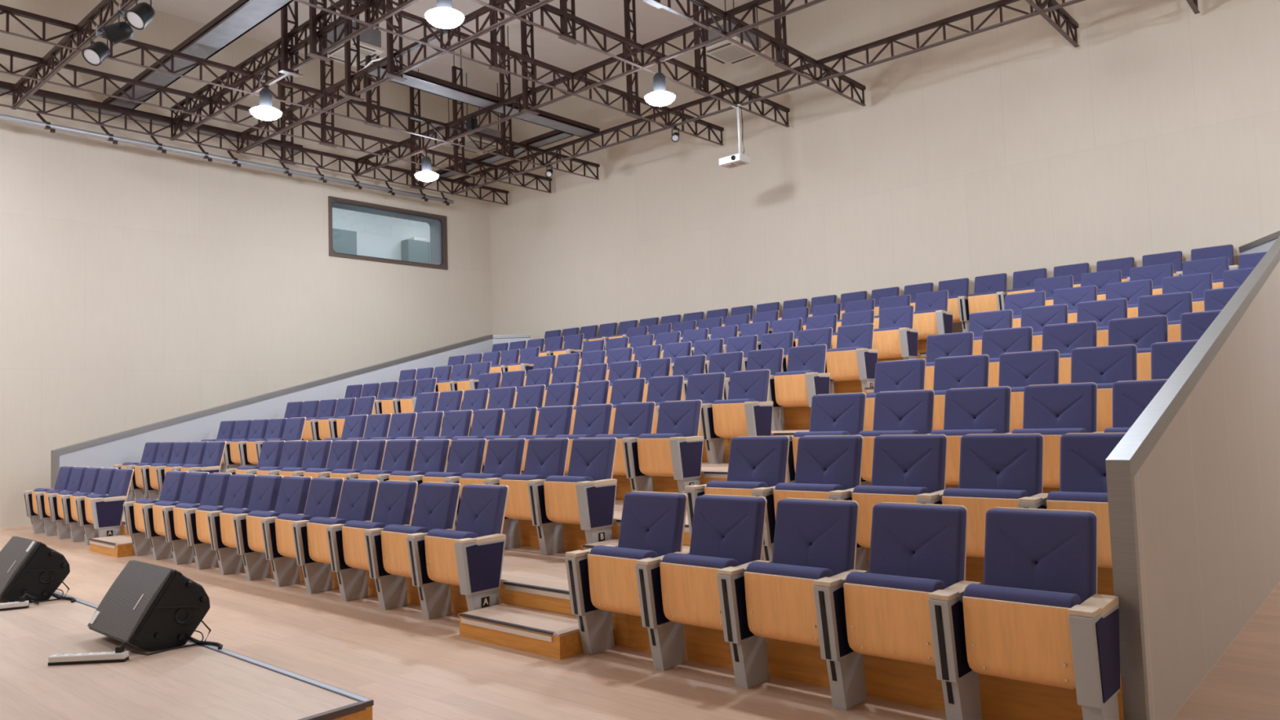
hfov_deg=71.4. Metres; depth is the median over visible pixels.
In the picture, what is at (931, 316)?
seat
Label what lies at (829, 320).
seat
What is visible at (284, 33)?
hanger
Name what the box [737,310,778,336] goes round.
seat
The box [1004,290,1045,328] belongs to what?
seat
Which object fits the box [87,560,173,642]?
grille
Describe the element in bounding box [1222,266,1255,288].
seat
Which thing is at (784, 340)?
seat
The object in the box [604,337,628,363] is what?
seat
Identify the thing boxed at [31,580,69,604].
power cable
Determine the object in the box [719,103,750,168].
projector
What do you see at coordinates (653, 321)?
seat
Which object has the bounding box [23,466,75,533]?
seat
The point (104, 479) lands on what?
seat
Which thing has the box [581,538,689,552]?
step
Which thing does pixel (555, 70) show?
truss
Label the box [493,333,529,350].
parapet
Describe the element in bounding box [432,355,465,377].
seat
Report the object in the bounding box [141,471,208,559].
seat
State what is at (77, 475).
seat
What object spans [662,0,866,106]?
truss
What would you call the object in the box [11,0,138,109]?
truss
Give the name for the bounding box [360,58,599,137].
plank
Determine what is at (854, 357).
seat
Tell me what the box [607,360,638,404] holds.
seat
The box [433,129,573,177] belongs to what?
plank
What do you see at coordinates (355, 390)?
seat
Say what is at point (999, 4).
truss
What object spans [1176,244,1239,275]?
seat
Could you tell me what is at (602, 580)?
seat
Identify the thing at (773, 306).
seat
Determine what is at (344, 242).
tall cabinet
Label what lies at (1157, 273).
seat
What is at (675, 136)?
track spotlight
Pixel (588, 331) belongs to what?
seat
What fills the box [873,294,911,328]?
seat
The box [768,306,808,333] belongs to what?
seat
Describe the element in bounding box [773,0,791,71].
hanger
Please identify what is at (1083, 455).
seat
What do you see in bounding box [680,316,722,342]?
seat
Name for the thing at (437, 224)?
window
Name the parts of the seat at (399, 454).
arm frame, armrest, seat, backrest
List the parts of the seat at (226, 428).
seat, backrest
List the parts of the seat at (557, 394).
backrest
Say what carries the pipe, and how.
hanging from the truss at (73, 101)
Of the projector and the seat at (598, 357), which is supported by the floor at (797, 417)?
the seat at (598, 357)
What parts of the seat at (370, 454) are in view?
arm frame, armrest, seat, backrest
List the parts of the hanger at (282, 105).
foot plate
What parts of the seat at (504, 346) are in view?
backrest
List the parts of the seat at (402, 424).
seat, backrest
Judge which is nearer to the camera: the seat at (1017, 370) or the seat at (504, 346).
the seat at (1017, 370)
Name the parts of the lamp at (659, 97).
hanging rod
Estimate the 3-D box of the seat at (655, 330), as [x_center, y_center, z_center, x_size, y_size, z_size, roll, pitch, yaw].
[0.208,-0.175,15.524,0.549,0.920,0.491,-5,-5,41]
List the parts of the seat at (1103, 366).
backrest, seat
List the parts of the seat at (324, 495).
arm frame, panel, armrest, seat, backrest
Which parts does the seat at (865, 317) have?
backrest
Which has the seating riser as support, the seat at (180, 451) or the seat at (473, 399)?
the seat at (180, 451)
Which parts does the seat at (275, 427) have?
panel, arm frame, seat, backrest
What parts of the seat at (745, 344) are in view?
arm frame, backrest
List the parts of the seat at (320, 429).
arm frame, panel, seat, backrest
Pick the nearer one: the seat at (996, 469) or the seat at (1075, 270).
the seat at (996, 469)
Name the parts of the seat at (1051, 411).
seat, backrest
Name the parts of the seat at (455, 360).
backrest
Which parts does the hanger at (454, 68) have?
foot plate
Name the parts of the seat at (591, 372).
backrest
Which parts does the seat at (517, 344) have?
backrest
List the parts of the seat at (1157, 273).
seat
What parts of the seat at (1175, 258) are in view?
backrest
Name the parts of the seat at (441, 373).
backrest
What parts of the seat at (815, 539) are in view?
arm frame, panel, armrest, seat, backrest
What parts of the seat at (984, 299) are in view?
arm frame, panel, seat, backrest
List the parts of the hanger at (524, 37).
foot plate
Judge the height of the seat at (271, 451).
0.920 m
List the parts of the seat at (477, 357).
backrest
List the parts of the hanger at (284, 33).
hanger post, foot plate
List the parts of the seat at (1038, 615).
arm frame, armrest, panel, seat, backrest, armrest, arm frame, panel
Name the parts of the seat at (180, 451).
arm frame, panel, seat, backrest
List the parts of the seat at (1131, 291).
backrest, seat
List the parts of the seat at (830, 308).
backrest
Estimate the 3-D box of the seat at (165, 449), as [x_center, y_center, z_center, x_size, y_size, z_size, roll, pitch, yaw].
[-7.084,1.657,12.913,0.549,0.920,0.491,-5,-5,41]
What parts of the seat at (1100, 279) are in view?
seat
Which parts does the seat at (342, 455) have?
arm frame, armrest, seat, backrest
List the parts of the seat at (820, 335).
panel, backrest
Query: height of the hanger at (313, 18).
2.537 m
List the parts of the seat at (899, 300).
backrest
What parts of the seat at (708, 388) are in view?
backrest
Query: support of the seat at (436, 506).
on the floor at (411, 666)
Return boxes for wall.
[0,0,492,527]
[50,334,493,488]
[332,207,430,260]
[487,0,1279,341]
[1105,235,1279,719]
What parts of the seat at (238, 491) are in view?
arm frame, panel, armrest, seat, backrest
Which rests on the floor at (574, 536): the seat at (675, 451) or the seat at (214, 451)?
the seat at (675, 451)
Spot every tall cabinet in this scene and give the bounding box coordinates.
[332,228,356,254]
[400,239,430,263]
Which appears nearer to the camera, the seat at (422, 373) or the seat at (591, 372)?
the seat at (591, 372)
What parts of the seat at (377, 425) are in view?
seat, backrest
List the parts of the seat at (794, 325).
backrest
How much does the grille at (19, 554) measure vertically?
0.359 m
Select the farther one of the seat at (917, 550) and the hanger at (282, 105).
the hanger at (282, 105)
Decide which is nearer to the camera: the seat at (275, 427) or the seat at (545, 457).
the seat at (545, 457)
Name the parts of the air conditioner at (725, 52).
panel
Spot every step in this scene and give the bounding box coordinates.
[88,534,134,557]
[457,603,582,659]
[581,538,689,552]
[863,387,874,393]
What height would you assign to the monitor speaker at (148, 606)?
0.422 m
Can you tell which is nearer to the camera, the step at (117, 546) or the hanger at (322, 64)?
the step at (117, 546)
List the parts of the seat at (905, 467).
armrest, arm frame, panel, seat, backrest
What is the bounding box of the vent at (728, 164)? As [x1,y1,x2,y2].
[724,161,744,167]
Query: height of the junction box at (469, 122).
0.200 m
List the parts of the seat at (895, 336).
seat, backrest, arm frame, armrest, panel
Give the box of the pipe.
[0,111,453,205]
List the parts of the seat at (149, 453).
seat, backrest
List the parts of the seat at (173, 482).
arm frame, panel, armrest, seat, backrest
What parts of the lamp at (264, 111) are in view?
hanging rod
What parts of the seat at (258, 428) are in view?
panel, arm frame, seat, backrest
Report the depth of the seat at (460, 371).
15.60 m
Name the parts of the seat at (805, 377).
panel, arm frame, seat, backrest, arm frame, armrest, panel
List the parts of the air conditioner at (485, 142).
hanging rod, panel, hanging rod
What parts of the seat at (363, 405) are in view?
arm frame, panel, backrest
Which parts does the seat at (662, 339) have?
backrest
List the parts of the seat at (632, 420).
seat, backrest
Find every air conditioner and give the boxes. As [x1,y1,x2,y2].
[327,1,385,66]
[443,72,501,155]
[700,0,764,66]
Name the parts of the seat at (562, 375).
backrest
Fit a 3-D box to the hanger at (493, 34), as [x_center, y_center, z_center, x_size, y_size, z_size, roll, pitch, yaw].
[-1.988,-5.263,12.380,0.100,2.537,0.300,-5,-5,41]
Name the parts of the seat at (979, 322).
seat, backrest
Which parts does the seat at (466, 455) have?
arm frame, armrest, panel, seat, backrest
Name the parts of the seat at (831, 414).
arm frame, panel, seat, backrest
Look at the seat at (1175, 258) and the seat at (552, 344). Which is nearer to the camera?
the seat at (1175, 258)
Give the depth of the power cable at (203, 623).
4.86 m
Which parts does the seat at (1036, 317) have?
seat, backrest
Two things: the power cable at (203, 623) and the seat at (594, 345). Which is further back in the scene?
the seat at (594, 345)
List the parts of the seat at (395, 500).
arm frame, panel, armrest, seat, backrest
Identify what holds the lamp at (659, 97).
hanging from the truss at (751, 5)
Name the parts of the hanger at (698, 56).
foot plate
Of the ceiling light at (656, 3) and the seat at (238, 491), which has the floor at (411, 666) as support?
the seat at (238, 491)
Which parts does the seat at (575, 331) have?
backrest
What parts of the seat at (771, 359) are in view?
arm frame, backrest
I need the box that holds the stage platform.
[0,591,373,719]
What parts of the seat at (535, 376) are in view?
backrest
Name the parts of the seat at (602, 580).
arm frame, panel, armrest, seat, backrest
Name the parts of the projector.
mount plate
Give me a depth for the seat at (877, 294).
13.99 m
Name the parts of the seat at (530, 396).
backrest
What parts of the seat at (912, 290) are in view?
backrest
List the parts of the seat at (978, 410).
seat, backrest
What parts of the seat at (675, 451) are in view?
armrest, arm frame, panel, seat, backrest, arm frame, armrest, panel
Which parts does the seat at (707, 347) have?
backrest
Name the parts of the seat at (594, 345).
backrest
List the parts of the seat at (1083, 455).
arm frame, armrest, panel, seat, backrest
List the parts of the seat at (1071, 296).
seat, backrest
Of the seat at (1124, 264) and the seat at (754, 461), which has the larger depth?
the seat at (1124, 264)
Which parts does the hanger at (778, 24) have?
foot plate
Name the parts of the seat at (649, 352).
backrest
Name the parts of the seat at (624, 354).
backrest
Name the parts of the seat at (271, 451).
armrest, seat, backrest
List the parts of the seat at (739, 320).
backrest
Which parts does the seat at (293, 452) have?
arm frame, armrest, seat, backrest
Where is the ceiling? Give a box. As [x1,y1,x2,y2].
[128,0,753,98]
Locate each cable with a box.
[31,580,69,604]
[50,593,75,602]
[130,619,211,655]
[187,636,222,649]
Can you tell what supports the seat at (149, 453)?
on the seating riser
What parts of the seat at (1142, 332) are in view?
backrest, seat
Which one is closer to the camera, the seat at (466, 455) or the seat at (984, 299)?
the seat at (466, 455)
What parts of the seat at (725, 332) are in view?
backrest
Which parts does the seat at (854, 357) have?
panel, seat, backrest, arm frame, armrest, panel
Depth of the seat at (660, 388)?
9.58 m
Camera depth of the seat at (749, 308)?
15.80 m
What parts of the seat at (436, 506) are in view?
arm frame, panel, armrest, seat, backrest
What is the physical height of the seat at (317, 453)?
0.920 m
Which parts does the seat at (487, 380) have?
backrest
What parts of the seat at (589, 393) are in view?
backrest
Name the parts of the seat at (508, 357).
seat, backrest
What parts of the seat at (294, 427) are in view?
arm frame, seat, backrest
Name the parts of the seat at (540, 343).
backrest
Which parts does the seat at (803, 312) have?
backrest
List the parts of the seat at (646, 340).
backrest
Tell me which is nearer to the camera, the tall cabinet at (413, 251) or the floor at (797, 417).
the floor at (797, 417)
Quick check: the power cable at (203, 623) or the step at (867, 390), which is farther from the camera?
the step at (867, 390)
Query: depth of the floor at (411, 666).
4.91 m
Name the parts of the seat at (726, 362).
arm frame, backrest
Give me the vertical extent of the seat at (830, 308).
0.920 m
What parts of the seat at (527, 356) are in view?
arm frame, seat, arm frame, armrest, panel, backrest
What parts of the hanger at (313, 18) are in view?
hanger post, foot plate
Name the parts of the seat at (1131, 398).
seat, backrest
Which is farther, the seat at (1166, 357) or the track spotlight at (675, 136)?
the track spotlight at (675, 136)
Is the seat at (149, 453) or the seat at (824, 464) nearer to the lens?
the seat at (824, 464)
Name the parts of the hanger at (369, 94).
foot plate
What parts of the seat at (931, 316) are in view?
seat, backrest, arm frame, armrest, panel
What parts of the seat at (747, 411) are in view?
armrest, arm frame, panel, seat, backrest, arm frame, armrest, panel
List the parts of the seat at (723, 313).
backrest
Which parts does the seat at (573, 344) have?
seat, backrest, arm frame, armrest, panel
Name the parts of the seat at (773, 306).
backrest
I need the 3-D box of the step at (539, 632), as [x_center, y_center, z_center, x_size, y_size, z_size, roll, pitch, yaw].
[-0.694,1.682,5.564,0.950,0.146,0.378,-5,-5,41]
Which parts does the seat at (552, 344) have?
backrest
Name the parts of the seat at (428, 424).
seat, backrest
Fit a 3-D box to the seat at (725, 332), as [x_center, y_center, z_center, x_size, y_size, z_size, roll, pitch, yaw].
[1.111,-0.053,13.209,0.549,0.920,0.491,-5,-5,41]
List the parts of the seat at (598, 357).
backrest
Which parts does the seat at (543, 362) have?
backrest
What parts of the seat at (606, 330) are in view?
seat, backrest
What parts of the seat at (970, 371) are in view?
seat, backrest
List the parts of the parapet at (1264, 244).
panel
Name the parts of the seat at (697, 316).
backrest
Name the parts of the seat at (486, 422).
seat, backrest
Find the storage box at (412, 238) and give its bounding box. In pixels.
[408,236,426,241]
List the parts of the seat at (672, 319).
backrest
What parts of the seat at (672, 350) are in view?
backrest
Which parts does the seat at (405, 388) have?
arm frame, panel, seat, backrest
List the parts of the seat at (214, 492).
arm frame, panel, armrest, seat, backrest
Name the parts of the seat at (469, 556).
arm frame, panel, armrest, seat, arm frame, armrest, backrest, panel, letter plate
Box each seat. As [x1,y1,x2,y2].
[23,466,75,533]
[35,466,88,536]
[48,466,102,538]
[61,467,117,542]
[75,468,133,545]
[112,441,161,502]
[123,471,188,555]
[126,441,176,501]
[140,441,191,499]
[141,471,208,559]
[155,441,208,493]
[161,472,231,564]
[171,440,226,473]
[183,473,256,569]
[200,420,236,441]
[207,474,283,574]
[215,419,253,472]
[223,418,269,468]
[225,440,284,474]
[232,475,312,580]
[238,417,287,466]
[246,440,307,475]
[255,417,306,462]
[261,476,344,586]
[268,440,332,476]
[284,400,303,417]
[292,440,358,478]
[292,478,379,593]
[300,400,319,417]
[301,399,337,441]
[310,397,355,439]
[317,439,386,479]
[324,414,368,441]
[325,480,417,601]
[328,395,375,437]
[336,413,391,440]
[344,384,363,398]
[345,439,417,479]
[358,412,417,441]
[360,382,380,398]
[364,481,461,609]
[372,381,398,414]
[374,379,417,414]
[375,439,450,482]
[386,411,444,469]
[392,377,436,413]
[398,368,417,382]
[406,484,508,619]
[408,438,486,514]
[413,390,463,435]
[413,391,439,413]
[413,409,472,466]
[414,365,452,393]
[415,367,434,380]
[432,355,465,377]
[435,363,471,409]
[440,388,488,436]
[444,438,526,528]
[445,408,503,471]
[449,361,491,395]
[450,353,482,377]
[460,372,502,410]
[469,351,501,377]
[469,386,516,435]
[481,342,509,362]
[481,407,537,473]
[484,437,569,549]
[486,369,525,408]
[489,349,519,386]
[498,340,526,364]
[500,346,540,376]
[500,384,545,435]
[513,368,551,408]
[517,405,573,474]
[518,337,545,363]
[524,355,556,386]
[527,437,617,555]
[533,382,576,435]
[538,336,564,356]
[542,365,578,407]
[543,329,561,351]
[546,333,583,367]
[549,352,580,384]
[555,403,613,475]
[561,327,579,348]
[563,324,598,349]
[564,490,687,654]
[569,380,609,435]
[573,363,608,406]
[576,350,606,385]
[578,339,604,369]
[582,322,617,346]
[595,401,655,475]
[601,320,638,350]
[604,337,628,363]
[605,346,633,380]
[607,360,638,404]
[608,377,645,434]
[622,317,659,337]
[622,400,703,492]
[626,325,648,347]
[629,333,653,360]
[634,344,662,377]
[635,493,767,671]
[639,357,671,402]
[640,341,692,376]
[646,375,684,433]
[647,314,681,334]
[647,354,706,400]
[648,323,671,345]
[654,320,696,344]
[655,331,680,358]
[656,372,725,435]
[662,328,708,356]
[671,311,704,332]
[671,337,724,375]
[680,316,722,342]
[683,351,743,399]
[684,435,789,537]
[690,324,737,355]
[696,308,728,328]
[700,368,773,463]
[704,334,757,373]
[707,313,750,339]
[716,497,859,688]
[721,305,753,326]
[722,321,768,352]
[723,347,783,399]
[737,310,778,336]
[742,331,794,370]
[749,302,780,323]
[751,435,863,562]
[756,317,802,350]
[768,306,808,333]
[768,344,830,430]
[777,298,808,319]
[782,327,832,372]
[786,392,866,483]
[792,314,837,346]
[801,302,840,330]
[808,294,836,316]
[813,502,968,710]
[824,323,877,393]
[828,434,947,573]
[831,310,874,348]
[835,298,875,332]
[840,290,867,319]
[857,389,934,485]
[863,358,925,431]
[871,286,899,315]
[872,305,918,359]
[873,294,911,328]
[903,282,933,311]
[912,289,952,339]
[915,433,1044,557]
[924,331,973,390]
[928,386,1011,484]
[928,506,1119,719]
[933,354,989,430]
[937,277,968,323]
[958,273,1007,332]
[968,309,1013,355]
[981,326,1032,386]
[996,267,1047,310]
[998,349,1059,432]
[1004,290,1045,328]
[1006,382,1097,488]
[1017,432,1126,568]
[1020,303,1067,351]
[1035,275,1073,306]
[1042,320,1097,383]
[1053,262,1089,287]
[1053,284,1097,323]
[1071,344,1137,431]
[1076,297,1127,346]
[1080,269,1121,300]
[1093,378,1168,432]
[1096,257,1134,282]
[1106,279,1152,317]
[1108,315,1168,380]
[1127,250,1182,281]
[1129,262,1173,294]
[1137,291,1192,342]
[1151,339,1198,379]
[1162,272,1212,312]
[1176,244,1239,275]
[1180,310,1221,341]
[1182,256,1228,288]
[1204,286,1239,311]
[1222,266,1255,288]
[1238,251,1266,269]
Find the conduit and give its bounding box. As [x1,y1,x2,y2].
[355,56,386,72]
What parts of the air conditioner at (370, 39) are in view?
panel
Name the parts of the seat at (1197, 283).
backrest, seat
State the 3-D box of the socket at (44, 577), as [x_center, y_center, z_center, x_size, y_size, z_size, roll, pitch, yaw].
[-4.257,1.558,6.383,0.010,0.092,0.092,-5,-5,41]
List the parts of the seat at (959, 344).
seat, backrest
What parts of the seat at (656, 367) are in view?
backrest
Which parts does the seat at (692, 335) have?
backrest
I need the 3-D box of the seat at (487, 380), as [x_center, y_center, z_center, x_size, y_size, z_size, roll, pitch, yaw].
[-2.419,0.653,13.314,0.549,0.920,0.491,-5,-5,41]
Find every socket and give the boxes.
[38,571,53,583]
[173,608,191,624]
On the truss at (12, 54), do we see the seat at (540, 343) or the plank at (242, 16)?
the plank at (242, 16)
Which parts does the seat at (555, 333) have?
backrest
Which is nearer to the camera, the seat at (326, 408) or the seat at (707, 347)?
the seat at (707, 347)
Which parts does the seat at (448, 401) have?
backrest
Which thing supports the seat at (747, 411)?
on the floor at (709, 472)
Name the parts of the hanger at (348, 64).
foot plate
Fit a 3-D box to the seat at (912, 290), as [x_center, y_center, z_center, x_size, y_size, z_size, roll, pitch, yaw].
[4.129,-0.715,13.557,0.549,0.920,0.491,-5,-5,41]
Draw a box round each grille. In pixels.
[0,536,38,596]
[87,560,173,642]
[333,46,372,62]
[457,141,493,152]
[711,44,751,62]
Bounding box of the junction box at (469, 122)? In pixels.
[466,117,477,131]
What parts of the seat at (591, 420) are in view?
seat, backrest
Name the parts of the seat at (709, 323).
backrest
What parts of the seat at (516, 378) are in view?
backrest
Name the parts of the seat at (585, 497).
armrest, arm frame, panel, seat, backrest, arm frame, armrest, panel, letter plate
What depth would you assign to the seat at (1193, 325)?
7.31 m
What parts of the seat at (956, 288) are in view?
backrest, seat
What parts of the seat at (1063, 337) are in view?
seat, backrest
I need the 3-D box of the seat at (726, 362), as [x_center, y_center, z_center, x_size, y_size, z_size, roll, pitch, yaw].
[0.864,0.369,10.399,0.549,0.920,0.491,-5,-5,41]
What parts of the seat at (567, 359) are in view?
backrest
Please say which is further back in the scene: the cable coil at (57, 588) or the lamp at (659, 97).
the lamp at (659, 97)
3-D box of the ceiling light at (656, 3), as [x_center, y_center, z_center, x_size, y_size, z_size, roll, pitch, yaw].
[0.116,-5.445,10.512,0.100,2.537,0.300,-5,-5,41]
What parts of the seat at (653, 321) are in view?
backrest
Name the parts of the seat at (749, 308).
backrest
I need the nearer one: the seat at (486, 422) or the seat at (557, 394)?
the seat at (486, 422)
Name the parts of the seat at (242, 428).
seat, backrest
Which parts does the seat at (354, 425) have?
seat, backrest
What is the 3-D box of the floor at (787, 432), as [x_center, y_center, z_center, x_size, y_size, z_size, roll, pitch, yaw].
[-0.703,1.217,11.146,13.955,0.581,1.182,-5,-5,41]
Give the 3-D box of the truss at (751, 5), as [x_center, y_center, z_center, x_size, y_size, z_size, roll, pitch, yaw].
[0.114,-4.245,12.393,15.231,0.315,0.068,-5,-5,41]
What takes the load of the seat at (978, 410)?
on the floor at (574, 536)
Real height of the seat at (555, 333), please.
0.920 m
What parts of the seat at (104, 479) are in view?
arm frame, panel, armrest, seat, backrest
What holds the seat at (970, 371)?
on the floor at (709, 472)
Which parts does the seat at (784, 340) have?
arm frame, backrest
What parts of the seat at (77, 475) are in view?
arm frame, panel, seat, backrest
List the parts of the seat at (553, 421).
seat, backrest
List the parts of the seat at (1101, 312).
backrest, seat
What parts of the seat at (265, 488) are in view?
arm frame, panel, armrest, seat, backrest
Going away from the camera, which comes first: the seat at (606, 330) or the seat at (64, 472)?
the seat at (64, 472)
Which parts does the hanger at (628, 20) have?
foot plate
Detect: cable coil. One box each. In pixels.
[50,588,63,597]
[186,630,204,642]
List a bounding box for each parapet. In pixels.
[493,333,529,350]
[1239,230,1279,254]
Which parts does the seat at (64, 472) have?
arm frame, panel, seat, backrest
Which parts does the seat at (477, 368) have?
arm frame, seat, arm frame, panel, backrest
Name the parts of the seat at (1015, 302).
seat, backrest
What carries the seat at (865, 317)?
on the floor at (845, 386)
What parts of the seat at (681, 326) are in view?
backrest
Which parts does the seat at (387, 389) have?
backrest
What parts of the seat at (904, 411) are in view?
seat, backrest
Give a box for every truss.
[0,4,599,180]
[0,48,551,193]
[0,83,508,204]
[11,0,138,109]
[169,0,419,140]
[235,0,554,153]
[293,0,724,145]
[354,0,826,176]
[450,0,1085,195]
[471,0,790,127]
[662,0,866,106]
[1025,0,1079,47]
[1186,0,1199,13]
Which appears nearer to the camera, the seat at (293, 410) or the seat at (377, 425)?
the seat at (377, 425)
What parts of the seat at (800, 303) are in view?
backrest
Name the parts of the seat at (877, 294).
backrest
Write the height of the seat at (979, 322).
0.920 m
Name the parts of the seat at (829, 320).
backrest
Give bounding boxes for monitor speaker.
[0,536,70,603]
[87,560,209,651]
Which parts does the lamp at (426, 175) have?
hanging rod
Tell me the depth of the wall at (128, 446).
14.88 m
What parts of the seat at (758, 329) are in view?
arm frame, backrest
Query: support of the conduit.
on the truss at (476, 14)
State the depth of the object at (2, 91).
14.58 m
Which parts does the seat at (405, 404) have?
arm frame, panel, seat, arm frame, backrest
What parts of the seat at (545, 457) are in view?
armrest, arm frame, seat, backrest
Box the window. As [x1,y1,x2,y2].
[328,195,448,270]
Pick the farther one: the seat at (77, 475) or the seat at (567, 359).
the seat at (567, 359)
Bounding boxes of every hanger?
[278,0,302,77]
[279,29,297,164]
[306,0,332,62]
[318,0,337,147]
[342,1,364,101]
[364,8,383,128]
[384,0,407,81]
[409,68,424,190]
[451,48,467,175]
[488,0,510,74]
[498,26,515,159]
[520,0,538,115]
[557,0,580,44]
[623,0,642,119]
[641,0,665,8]
[692,3,711,97]
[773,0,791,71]
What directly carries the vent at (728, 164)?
attached to the projector
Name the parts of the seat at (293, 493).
arm frame, panel, armrest, seat, backrest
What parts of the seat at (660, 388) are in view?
backrest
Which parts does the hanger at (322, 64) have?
foot plate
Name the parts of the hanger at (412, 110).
foot plate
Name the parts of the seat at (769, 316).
backrest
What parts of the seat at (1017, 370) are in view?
seat, backrest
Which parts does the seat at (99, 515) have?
arm frame, panel, armrest, seat, arm frame, armrest, letter plate, panel, backrest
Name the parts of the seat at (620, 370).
backrest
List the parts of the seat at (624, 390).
backrest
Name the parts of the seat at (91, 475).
arm frame, panel, armrest, seat, backrest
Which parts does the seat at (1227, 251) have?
backrest, arm frame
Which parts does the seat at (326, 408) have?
seat, backrest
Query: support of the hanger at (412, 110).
hanging from the ceiling
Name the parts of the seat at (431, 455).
arm frame, armrest, seat, backrest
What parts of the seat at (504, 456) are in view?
arm frame, armrest, panel, seat, backrest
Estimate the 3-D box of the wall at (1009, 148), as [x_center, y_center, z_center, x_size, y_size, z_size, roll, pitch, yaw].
[3.560,-2.211,14.695,19.100,8.720,0.250,-5,-5,41]
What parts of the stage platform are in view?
power strip, power strip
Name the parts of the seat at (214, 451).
seat, arm frame, armrest, panel, backrest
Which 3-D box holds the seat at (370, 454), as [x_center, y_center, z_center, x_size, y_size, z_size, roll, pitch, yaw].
[-2.994,1.303,9.283,0.549,0.920,0.491,-5,-5,41]
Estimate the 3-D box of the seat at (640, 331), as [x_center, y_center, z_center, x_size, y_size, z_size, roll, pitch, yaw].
[-0.203,-0.139,15.889,0.549,0.920,0.491,-5,-5,41]
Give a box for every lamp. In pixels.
[249,82,281,120]
[414,146,439,182]
[425,0,464,28]
[644,57,675,106]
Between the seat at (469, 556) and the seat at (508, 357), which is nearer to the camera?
the seat at (469, 556)
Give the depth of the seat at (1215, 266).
10.13 m
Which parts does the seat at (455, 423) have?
seat, backrest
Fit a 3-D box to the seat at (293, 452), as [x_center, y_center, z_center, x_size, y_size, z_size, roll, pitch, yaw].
[-4.226,1.410,10.376,0.549,0.920,0.491,-5,-5,41]
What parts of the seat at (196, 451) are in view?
arm frame, panel, seat, backrest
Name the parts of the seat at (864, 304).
backrest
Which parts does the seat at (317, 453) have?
arm frame, armrest, seat, backrest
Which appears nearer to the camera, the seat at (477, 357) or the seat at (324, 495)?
the seat at (324, 495)
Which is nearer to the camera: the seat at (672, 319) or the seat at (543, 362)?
the seat at (543, 362)
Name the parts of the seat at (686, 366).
backrest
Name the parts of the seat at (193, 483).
arm frame, panel, armrest, seat, backrest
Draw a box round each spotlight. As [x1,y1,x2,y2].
[81,24,110,66]
[102,3,133,45]
[124,0,155,30]
[545,160,552,177]
[671,123,679,142]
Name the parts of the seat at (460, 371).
seat, backrest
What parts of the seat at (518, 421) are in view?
seat, backrest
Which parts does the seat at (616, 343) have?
backrest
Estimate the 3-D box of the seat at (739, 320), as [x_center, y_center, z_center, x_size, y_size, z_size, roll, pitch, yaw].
[1.439,-0.281,14.431,0.549,0.920,0.491,-5,-5,41]
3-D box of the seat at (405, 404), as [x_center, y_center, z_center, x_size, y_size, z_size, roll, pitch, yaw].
[-3.601,0.755,14.363,0.642,0.920,0.491,-5,-5,41]
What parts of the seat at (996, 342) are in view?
seat, backrest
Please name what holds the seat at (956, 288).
on the floor
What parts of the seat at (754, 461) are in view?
arm frame, armrest, panel, seat, backrest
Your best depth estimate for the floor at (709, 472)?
8.10 m
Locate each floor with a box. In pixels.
[0,524,1279,719]
[410,499,1114,595]
[412,462,1059,500]
[499,352,926,387]
[702,429,809,462]
[783,406,811,429]
[833,379,862,393]
[917,338,926,353]
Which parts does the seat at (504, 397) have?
backrest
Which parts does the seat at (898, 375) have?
seat, backrest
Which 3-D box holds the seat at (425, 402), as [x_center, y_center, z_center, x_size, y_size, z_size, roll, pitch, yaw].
[-3.158,0.917,12.456,0.549,0.920,0.491,-5,-5,41]
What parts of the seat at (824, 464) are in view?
arm frame, armrest, panel, seat, backrest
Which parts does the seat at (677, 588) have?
arm frame, panel, armrest, seat, backrest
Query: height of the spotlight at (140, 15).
0.508 m
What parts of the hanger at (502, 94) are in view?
foot plate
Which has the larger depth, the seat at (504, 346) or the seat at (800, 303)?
the seat at (504, 346)
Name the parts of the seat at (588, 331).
backrest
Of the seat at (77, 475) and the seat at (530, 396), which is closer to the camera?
the seat at (530, 396)
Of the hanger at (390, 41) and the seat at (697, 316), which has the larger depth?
the seat at (697, 316)
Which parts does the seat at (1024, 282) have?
arm frame, seat, backrest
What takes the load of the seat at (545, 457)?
on the seating riser
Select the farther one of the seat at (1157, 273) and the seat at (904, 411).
the seat at (1157, 273)
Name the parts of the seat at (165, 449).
arm frame, panel, seat, backrest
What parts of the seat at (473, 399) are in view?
backrest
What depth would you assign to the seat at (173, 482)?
9.88 m
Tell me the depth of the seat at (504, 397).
11.40 m
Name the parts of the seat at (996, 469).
arm frame, armrest, panel, seat, backrest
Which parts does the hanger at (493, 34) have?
foot plate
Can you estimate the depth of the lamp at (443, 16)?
9.76 m
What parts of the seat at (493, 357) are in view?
backrest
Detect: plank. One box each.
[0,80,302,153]
[102,0,293,109]
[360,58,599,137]
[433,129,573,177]
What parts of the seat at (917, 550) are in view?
arm frame, armrest, panel, seat, backrest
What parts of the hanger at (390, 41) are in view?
foot plate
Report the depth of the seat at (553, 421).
9.06 m
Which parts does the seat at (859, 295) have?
backrest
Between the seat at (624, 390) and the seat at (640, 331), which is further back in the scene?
the seat at (640, 331)
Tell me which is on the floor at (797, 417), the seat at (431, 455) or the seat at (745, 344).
the seat at (745, 344)
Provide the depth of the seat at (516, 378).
13.00 m
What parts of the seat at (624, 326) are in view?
arm frame, seat, backrest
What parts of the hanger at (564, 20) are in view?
hanger post, foot plate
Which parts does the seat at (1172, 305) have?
backrest, seat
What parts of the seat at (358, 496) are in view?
arm frame, panel, armrest, seat, backrest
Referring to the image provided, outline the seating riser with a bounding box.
[120,512,1124,719]

